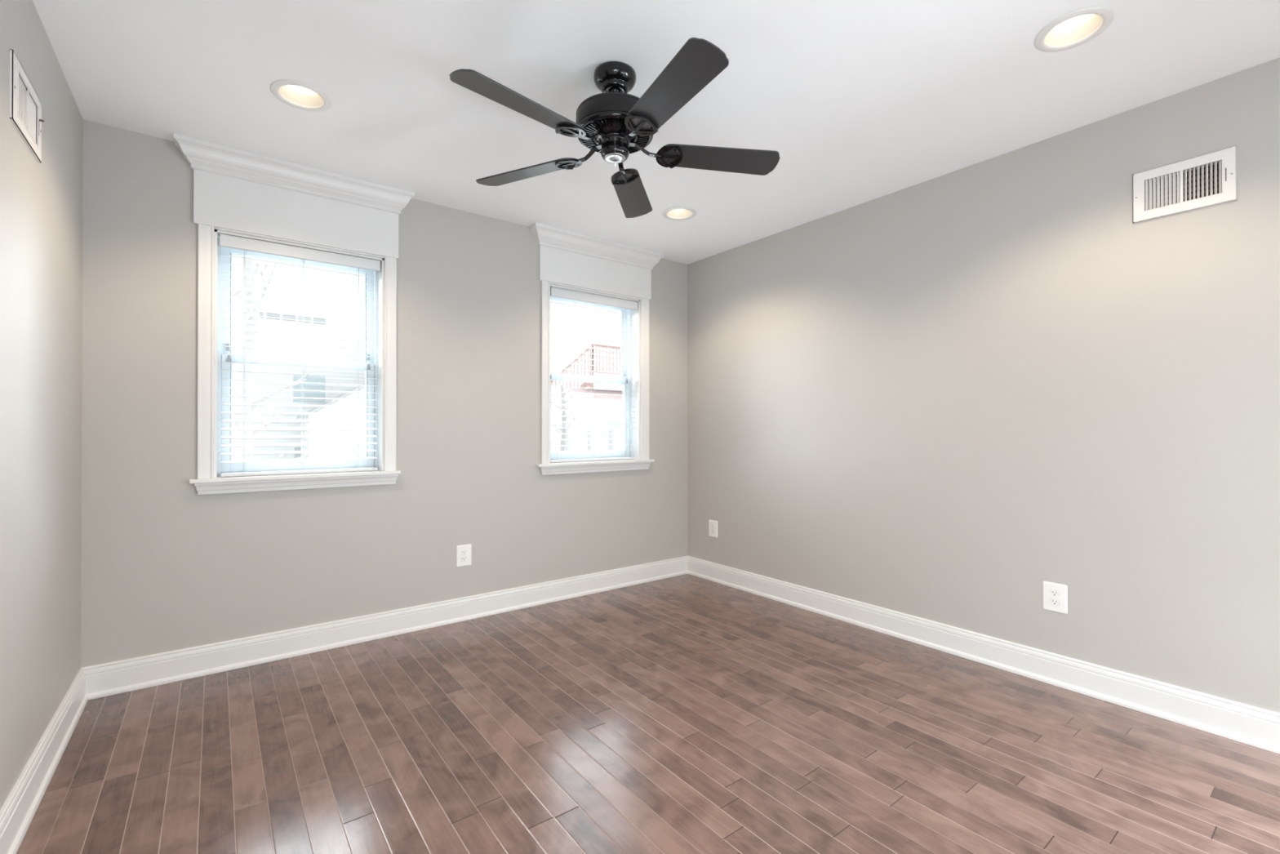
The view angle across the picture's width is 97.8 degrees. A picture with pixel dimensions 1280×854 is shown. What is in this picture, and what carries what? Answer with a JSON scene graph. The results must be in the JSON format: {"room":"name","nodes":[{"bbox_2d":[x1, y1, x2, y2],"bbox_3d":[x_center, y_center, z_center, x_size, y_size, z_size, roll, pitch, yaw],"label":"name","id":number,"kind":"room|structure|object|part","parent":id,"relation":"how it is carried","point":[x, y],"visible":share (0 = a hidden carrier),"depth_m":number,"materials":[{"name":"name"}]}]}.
{"room":"empty bedroom","nodes":[
{"label":"empty bedroom","id":0,"kind":"room"},
{"bbox_2d":[0,0,83,809],"bbox_3d":[-1.083,-0.086,0.547,0.170,2.440,4.400,0,0,-37],"label":"wall","id":1,"kind":"structure","parent":0,"point":[41,204],"depth_m":1.76,"materials":[{"name":"grey paint"}]},
{"bbox_2d":[9,48,44,163],"bbox_3d":[-1.849,-0.932,1.612,0.137,0.188,0.316,0,0,-37],"label":"air vent","id":2,"kind":"object","parent":1,"relation":"in","point":[22,106],"visible":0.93,"depth_m":1.62,"materials":[{"name":"white metal"}]},
{"bbox_2d":[0,667,88,853],"bbox_3d":[-1.005,1.068,0.602,0.026,0.133,4.400,0,0,-37],"label":"baseboard","id":3,"kind":"structure","parent":1,"relation":"attached to","point":[20,807],"depth_m":1.73,"materials":[{"name":"white paint"}]},
{"bbox_2d":[80,120,687,667],"bbox_3d":[-1.037,-0.072,3.455,3.766,2.440,0.170,0,0,-37],"label":"wall","id":4,"kind":"structure","parent":0,"point":[166,566],"depth_m":2.98,"materials":[{"name":"grey paint"}]},
{"bbox_2d":[173,133,414,494],"bbox_3d":[-1.728,-0.490,2.872,1.023,1.609,0.256,0,0,-37],"label":"window","id":5,"kind":"structure","parent":4,"relation":"in","point":[238,191],"depth_m":2.78,"materials":[{"name":"white paint"}]},
{"bbox_3d":[-2.016,-0.349,2.592,0.059,1.176,0.018,0,0,-37],"label":"casing","id":6,"kind":"part","parent":5,"relation":"part of","materials":[{"name":"white paint"}]},
{"bbox_3d":[-1.678,-1.238,2.809,1.023,0.114,0.090,0,0,-37],"label":"crown moulding","id":7,"kind":"part","parent":5,"relation":"part of","materials":[{"name":"white paint"}]},
{"bbox_3d":[-1.779,-0.338,2.944,0.744,1.176,0.078,0,0,-37],"label":"vinyl frame","id":8,"kind":"part","parent":5,"relation":"part of","materials":[{"name":"white plastic"}]},
{"bbox_3d":[-1.789,-0.607,2.959,0.684,0.579,0.028,0,0,-37],"label":"sash","id":9,"kind":"part","parent":5,"relation":"part of","materials":[{"name":"white plastic"}]},
{"bbox_3d":[-1.766,-0.066,2.926,0.684,0.578,0.029,0,0,-37],"label":"sash","id":10,"kind":"part","parent":5,"relation":"part of","materials":[{"name":"white plastic"}]},
{"bbox_2d":[219,234,380,476],"bbox_3d":[-1.724,-0.338,2.872,0.700,1.154,0.074,0,0,-37],"label":"window blind","id":11,"kind":"object","parent":5,"relation":"attached to","point":[244,244],"visible":1,"depth_m":2.83,"materials":[{"name":"white plastic"}]},
{"bbox_3d":[-1.930,-0.320,2.727,0.008,1.093,0.056,0,0,-37],"label":"ladder cord","id":12,"kind":"part","parent":11,"relation":"part of","materials":[{"name":"white fabric"}]},
{"bbox_3d":[-1.729,0.231,2.877,0.690,0.016,0.052,0,0,-37],"label":"rail","id":13,"kind":"part","parent":11,"relation":"part of","materials":[{"name":"white plastic"}]},
{"bbox_3d":[-1.733,-0.319,2.877,0.008,1.093,0.056,0,0,-37],"label":"ladder cord","id":14,"kind":"part","parent":11,"relation":"part of","materials":[{"name":"white fabric"}]},
{"bbox_3d":[-1.531,-0.319,3.031,0.008,1.093,0.056,0,0,-37],"label":"ladder cord","id":15,"kind":"part","parent":11,"relation":"part of","materials":[{"name":"white fabric"}]},
{"bbox_3d":[-1.377,-0.347,3.079,0.059,1.176,0.018,0,0,-37],"label":"casing","id":16,"kind":"part","parent":5,"relation":"part of","materials":[{"name":"white paint"}]},
{"bbox_2d":[81,555,687,699],"bbox_3d":[-0.977,1.081,3.371,3.426,0.133,0.026,0,0,-37],"label":"baseboard","id":17,"kind":"structure","parent":4,"relation":"attached to","point":[108,678],"depth_m":2.92,"materials":[{"name":"white paint"}]},
{"bbox_2d":[456,543,471,567],"bbox_3d":[-1.048,0.766,3.330,0.091,0.127,0.008,0,0,-37],"label":"wall outlet","id":18,"kind":"object","parent":4,"relation":"attached to","point":[464,552],"visible":1,"depth_m":3.33,"materials":[{"name":"white plastic"}]},
{"bbox_2d":[461,555,466,561],"bbox_3d":[-1.047,0.786,3.328,0.036,0.029,0.003,0,0,-37],"label":"receptacle","id":19,"kind":"object","parent":18,"relation":"attached to","point":[464,558],"depth_m":3.33,"materials":[{"name":"white plastic"}]},
{"bbox_2d":[461,549,466,555],"bbox_3d":[-1.047,0.747,3.328,0.036,0.029,0.003,0,0,-37],"label":"receptacle","id":20,"kind":"object","parent":18,"relation":"attached to","point":[464,552],"depth_m":3.33,"materials":[{"name":"white plastic"}]},
{"bbox_2d":[528,222,663,475],"bbox_3d":[-0.318,-0.488,3.945,1.053,1.605,0.256,0,0,-37],"label":"window","id":21,"kind":"structure","parent":4,"relation":"in","point":[577,261],"depth_m":3.92,"materials":[{"name":"white paint"}]},
{"bbox_3d":[-0.619,-0.358,3.656,0.055,1.194,0.018,0,0,-37],"label":"casing","id":22,"kind":"part","parent":21,"relation":"part of","materials":[{"name":"white paint"}]},
{"bbox_3d":[-0.389,-0.619,4.025,0.699,0.587,0.028,0,0,-37],"label":"sash","id":23,"kind":"part","parent":21,"relation":"part of","materials":[{"name":"white plastic"}]},
{"bbox_3d":[-0.366,-0.069,3.993,0.699,0.586,0.029,0,0,-37],"label":"sash","id":24,"kind":"part","parent":21,"relation":"part of","materials":[{"name":"white plastic"}]},
{"bbox_2d":[550,287,637,462],"bbox_3d":[-0.324,-0.346,3.939,0.716,1.170,0.074,0,0,-37],"label":"window blind","id":25,"kind":"object","parent":21,"relation":"attached to","point":[554,291],"visible":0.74,"depth_m":3.90,"materials":[{"name":"white plastic"}]},
{"bbox_3d":[-0.540,-0.326,3.786,0.008,1.105,0.056,0,0,-37],"label":"ladder cord","id":26,"kind":"part","parent":25,"relation":"part of","materials":[{"name":"white fabric"}]},
{"bbox_3d":[-0.329,0.231,3.943,0.706,0.016,0.052,0,0,-37],"label":"rail","id":27,"kind":"part","parent":25,"relation":"part of","materials":[{"name":"white plastic"}]},
{"bbox_3d":[-0.326,-0.325,3.948,0.008,1.105,0.056,0,0,-37],"label":"ladder cord","id":28,"kind":"part","parent":25,"relation":"part of","materials":[{"name":"white fabric"}]},
{"bbox_3d":[-0.114,-0.324,4.110,0.008,1.105,0.056,0,0,-37],"label":"ladder cord","id":29,"kind":"part","parent":25,"relation":"part of","materials":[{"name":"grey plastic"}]},
{"bbox_3d":[-0.268,-1.234,3.883,1.053,0.114,0.090,0,0,-37],"label":"crown moulding","id":30,"kind":"part","parent":21,"relation":"part of","materials":[{"name":"white paint"}]},
{"bbox_3d":[-0.378,-0.346,4.011,0.759,1.192,0.078,0,0,-37],"label":"vinyl frame","id":31,"kind":"part","parent":21,"relation":"part of","materials":[{"name":"white plastic"}]},
{"bbox_3d":[0.035,-0.356,4.154,0.073,1.194,0.018,0,0,-37],"label":"casing","id":32,"kind":"part","parent":21,"relation":"part of","materials":[{"name":"white paint"}]},
{"bbox_2d":[16,573,1279,853],"bbox_3d":[0.348,1.188,1.631,3.766,0.100,4.740,0,0,-37],"label":"floor","id":33,"kind":"structure","parent":0,"point":[686,713],"depth_m":1.95,"materials":[{"name":"brown wood"}]},
{"bbox_2d":[32,0,1279,264],"bbox_3d":[0.346,-1.367,1.643,3.766,0.130,4.740,0,0,-37],"label":"ceiling","id":34,"kind":"structure","parent":0,"point":[859,102],"depth_m":2.10,"materials":[{"name":"white paint"}]},
{"bbox_2d":[270,80,332,111],"bbox_3d":[-1.327,-1.316,2.191,0.207,0.049,0.207,0,0,-37],"label":"recessed light","id":35,"kind":"object","parent":34,"relation":"in","point":[295,94],"visible":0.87,"depth_m":2.22,"materials":[{"name":"white metal"}]},
{"bbox_2d":[449,37,779,217],"bbox_3d":[-0.099,-1.117,2.021,1.200,0.364,1.204,0,0,-37],"label":"ceiling fan","id":36,"kind":"object","parent":34,"relation":"hanging from","point":[614,123],"visible":1,"depth_m":1.97,"materials":[{"name":"black metal"}]},
{"bbox_3d":[-0.369,-1.018,1.772,0.472,0.006,0.133,0,13,-46],"label":"blade","id":37,"kind":"part","parent":36,"relation":"part of","materials":[{"name":"black wood"}]},
{"bbox_3d":[-0.447,-1.016,2.231,0.472,0.006,0.133,0,13,26],"label":"blade","id":38,"kind":"part","parent":36,"relation":"part of","materials":[{"name":"black laminate"}]},
{"bbox_2d":[581,118,648,153],"bbox_3d":[-0.092,-1.063,2.056,0.251,0.008,0.251,0,0,-37],"label":"vent grille","id":39,"kind":"object","parent":36,"relation":"attached to","point":[607,127],"depth_m":2.00,"materials":[{"name":"black metal"}]},
{"bbox_3d":[-0.090,-0.993,2.003,0.008,0.090,0.010,0,0,-3],"label":"pull chain","id":40,"kind":"part","parent":36,"relation":"part of","materials":[{"name":"metal"}]},
{"bbox_3d":[-0.035,-1.016,2.447,0.133,0.006,0.472,-13,-2,8],"label":"blade","id":41,"kind":"part","parent":36,"relation":"part of","materials":[{"name":"black laminate"}]},
{"bbox_3d":[0.092,-1.019,1.705,0.133,0.006,0.472,15,-7,-27],"label":"blade","id":42,"kind":"part","parent":36,"relation":"part of","materials":[{"name":"black laminate"}]},
{"bbox_3d":[0.298,-1.017,2.122,0.472,0.006,0.133,0,-13,-10],"label":"blade","id":43,"kind":"part","parent":36,"relation":"part of","materials":[{"name":"black wood"}]},
{"bbox_2d":[662,206,696,220],"bbox_3d":[0.238,-1.312,3.382,0.207,0.049,0.207,0,0,-37],"label":"recessed light","id":44,"kind":"object","parent":34,"relation":"in","point":[677,213],"visible":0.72,"depth_m":3.43,"materials":[{"name":"white metal"}]},
{"bbox_2d":[1034,6,1114,52],"bbox_3d":[1.419,-1.319,1.831,0.207,0.049,0.207,0,0,-37],"label":"recessed light","id":45,"kind":"object","parent":34,"relation":"in","point":[1077,28],"visible":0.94,"depth_m":1.85,"materials":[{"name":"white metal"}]},
{"bbox_2d":[687,57,1279,712],"bbox_3d":[1.778,-0.077,2.726,0.170,2.440,4.400,0,0,-37],"label":"wall","id":46,"kind":"structure","parent":0,"point":[946,398],"depth_m":2.57,"materials":[{"name":"grey paint"}]},
{"bbox_2d":[708,519,717,537],"bbox_3d":[0.548,0.764,4.191,0.008,0.127,0.091,0,0,-37],"label":"wall outlet","id":47,"kind":"object","parent":46,"relation":"attached to","point":[713,525],"visible":1,"depth_m":4.19,"materials":[{"name":"white plastic"}]},
{"bbox_2d":[687,555,1279,753],"bbox_3d":[1.700,1.076,2.661,0.026,0.133,4.400,0,0,-37],"label":"baseboard","id":48,"kind":"structure","parent":46,"relation":"attached to","point":[1254,726],"depth_m":2.52,"materials":[{"name":"white paint"}]},
{"bbox_2d":[1043,581,1067,613],"bbox_3d":[1.847,0.759,2.485,0.008,0.127,0.091,0,0,-37],"label":"wall outlet","id":49,"kind":"object","parent":46,"relation":"attached to","point":[1055,594],"visible":1,"depth_m":2.48,"materials":[{"name":"white plastic"}]},
{"bbox_2d":[1049,598,1059,605],"bbox_3d":[1.845,0.778,2.484,0.003,0.029,0.036,0,0,-37],"label":"receptacle","id":50,"kind":"object","parent":49,"relation":"attached to","point":[1053,602],"depth_m":2.48,"materials":[{"name":"white plastic"}]},
{"bbox_2d":[1049,589,1059,596],"bbox_3d":[1.845,0.739,2.484,0.003,0.028,0.034,0,0,-37],"label":"receptacle","id":51,"kind":"object","parent":49,"relation":"attached to","point":[1053,593],"depth_m":2.48,"materials":[{"name":"white plastic"}]},
{"bbox_2d":[1132,146,1236,223],"bbox_3d":[2.141,-0.930,2.194,0.140,0.197,0.290,0,0,-37],"label":"air vent","id":52,"kind":"object","parent":46,"relation":"in","point":[1215,184],"visible":1,"depth_m":2.16,"materials":[{"name":"white metal"}]},
{"bbox_3d":[2.128,-0.982,2.185,0.009,0.015,0.205,0,0,-37],"label":"damper blade","id":53,"kind":"part","parent":52,"relation":"part of","materials":[{"name":"grey metal"}]},
{"bbox_3d":[2.128,-0.961,2.185,0.009,0.015,0.205,0,0,-37],"label":"damper blade","id":54,"kind":"part","parent":52,"relation":"part of","materials":[{"name":"grey metal"}]},
{"bbox_3d":[2.128,-0.940,2.185,0.009,0.015,0.205,0,0,-37],"label":"damper blade","id":55,"kind":"part","parent":52,"relation":"part of","materials":[{"name":"grey metal"}]},
{"bbox_3d":[2.128,-0.920,2.184,0.009,0.015,0.205,0,0,-37],"label":"damper blade","id":56,"kind":"part","parent":52,"relation":"part of","materials":[{"name":"grey metal"}]},
{"bbox_3d":[2.128,-0.899,2.184,0.009,0.015,0.205,0,0,-37],"label":"damper blade","id":57,"kind":"part","parent":52,"relation":"part of","materials":[{"name":"grey metal"}]},
{"bbox_3d":[-13.873,2.282,31.383,70.000,0.200,59.820,0,0,-37],"label":"ground","id":58,"kind":"structure","parent":0,"visible":0},
{"bbox_2d":[231,256,310,460],"bbox_3d":[-4.818,-0.467,6.960,1.115,5.087,1.084,0,0,-4],"label":"bare tree","id":59,"kind":"object","parent":58,"relation":"on","point":[252,271],"visible":0.33,"depth_m":6.92,"materials":[{"name":"grey plant"}]},
{"bbox_2d":[231,255,365,460],"bbox_3d":[-8.057,-1.655,13.031,7.000,7.500,6.700,0,0,-37],"label":"sky","id":60,"kind":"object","parent":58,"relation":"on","point":[268,297],"visible":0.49,"depth_m":10.53,"materials":[{"name":"white"}]},
{"bbox_2d":[266,312,279,319],"bbox_3d":[-6.762,-2.038,10.292,0.200,0.100,0.030,0,0,-37],"label":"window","id":61,"kind":"structure","parent":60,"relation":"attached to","point":[268,314],"depth_m":10.29,"materials":[{"name":"glass"}]},
{"bbox_2d":[282,314,295,321],"bbox_3d":[-6.563,-2.038,10.443,0.200,0.100,0.030,0,0,-37],"label":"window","id":62,"kind":"structure","parent":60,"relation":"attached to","point":[284,316],"depth_m":10.43,"materials":[{"name":"glass"}]},
{"bbox_2d":[294,447,300,457],"bbox_3d":[-6.279,0.683,10.616,0.494,0.600,0.011,0,0,-37],"label":"window shade","id":63,"kind":"object","parent":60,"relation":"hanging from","point":[296,455],"depth_m":10.49,"materials":[{"name":"white plastic"}]},
{"bbox_2d":[298,315,311,323],"bbox_3d":[-6.364,-2.037,10.595,0.200,0.100,0.030,0,0,-37],"label":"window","id":64,"kind":"structure","parent":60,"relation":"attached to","point":[304,317],"depth_m":10.59,"materials":[{"name":"glass"}]},
{"bbox_2d":[293,374,325,402],"bbox_3d":[-6.286,-0.727,10.617,0.528,0.520,0.011,0,0,-37],"label":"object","id":65,"kind":"object","parent":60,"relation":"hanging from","point":[308,378],"depth_m":10.62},
{"bbox_2d":[313,317,325,324],"bbox_3d":[-6.165,-2.036,10.746,0.200,0.100,0.030,0,0,-37],"label":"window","id":66,"kind":"structure","parent":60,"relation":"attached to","point":[315,319],"depth_m":10.74,"materials":[{"name":"glass"}]},
{"bbox_2d":[297,382,364,458],"bbox_3d":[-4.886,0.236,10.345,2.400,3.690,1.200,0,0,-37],"label":"garage","id":67,"kind":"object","parent":58,"relation":"on","point":[359,388],"visible":0.25,"depth_m":9.55,"materials":[{"name":"beige"}]},
{"bbox_2d":[551,382,582,451],"bbox_3d":[-1.663,0.566,12.102,0.861,3.063,0.634,0,0,-7],"label":"bare tree","id":68,"kind":"object","parent":58,"relation":"on","point":[564,418],"visible":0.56,"depth_m":12.04,"materials":[{"name":"grey plant"}]},
{"bbox_2d":[551,386,622,451],"bbox_3d":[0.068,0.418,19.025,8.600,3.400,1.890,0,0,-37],"label":"house","id":69,"kind":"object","parent":58,"relation":"on","point":[581,396],"visible":0.12,"depth_m":17.36,"materials":[{"name":"beige"}]},
{"bbox_2d":[551,343,622,389],"bbox_3d":[-1.992,-0.364,20.495,6.900,4.980,2.560,0,0,-37],"label":"deck","id":70,"kind":"object","parent":58,"relation":"on","point":[584,384],"visible":0.22,"depth_m":19.28,"materials":[{"name":"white wood"}]},
{"bbox_3d":[-2.839,-0.973,18.308,2.900,3.720,0.100,0,0,-37],"label":"stair rail","id":71,"kind":"part","parent":70,"relation":"part of","materials":[{"name":"brown wood"}]},
{"bbox_3d":[-1.706,-0.369,19.294,0.140,4.980,0.140,0,0,-37],"label":"post","id":72,"kind":"part","parent":70,"relation":"part of","materials":[{"name":"brown wood"}]},
{"bbox_3d":[-0.125,-2.370,20.444,4.000,0.970,0.080,0,0,-37],"label":"railing","id":73,"kind":"part","parent":70,"relation":"part of","materials":[{"name":"brown wood"}]},
{"bbox_2d":[553,426,622,451],"bbox_3d":[0.215,1.049,14.867,5.600,2.100,0.100,0,0,-37],"label":"fence","id":74,"kind":"object","parent":58,"relation":"on","point":[569,448],"visible":0.14,"depth_m":13.73,"materials":[{"name":"white plastic"}]},
{"bbox_3d":[-1.748,1.043,13.352,0.070,2.100,0.070,0,0,-37],"label":"post","id":75,"kind":"part","parent":74,"relation":"part of","materials":[{"name":"white"}]},
{"bbox_3d":[0.215,0.069,14.871,5.600,0.060,0.060,0,0,-37],"label":"rail","id":76,"kind":"part","parent":74,"relation":"part of","materials":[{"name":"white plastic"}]},
{"bbox_3d":[-1.239,1.045,13.740,0.070,2.100,0.070,0,0,-37],"label":"post","id":77,"kind":"part","parent":74,"relation":"part of","materials":[{"name":"white wood"}]},
{"bbox_3d":[-0.730,1.046,14.128,0.070,2.100,0.070,0,0,-37],"label":"post","id":78,"kind":"part","parent":74,"relation":"part of","materials":[{"name":"white"}]}
]}

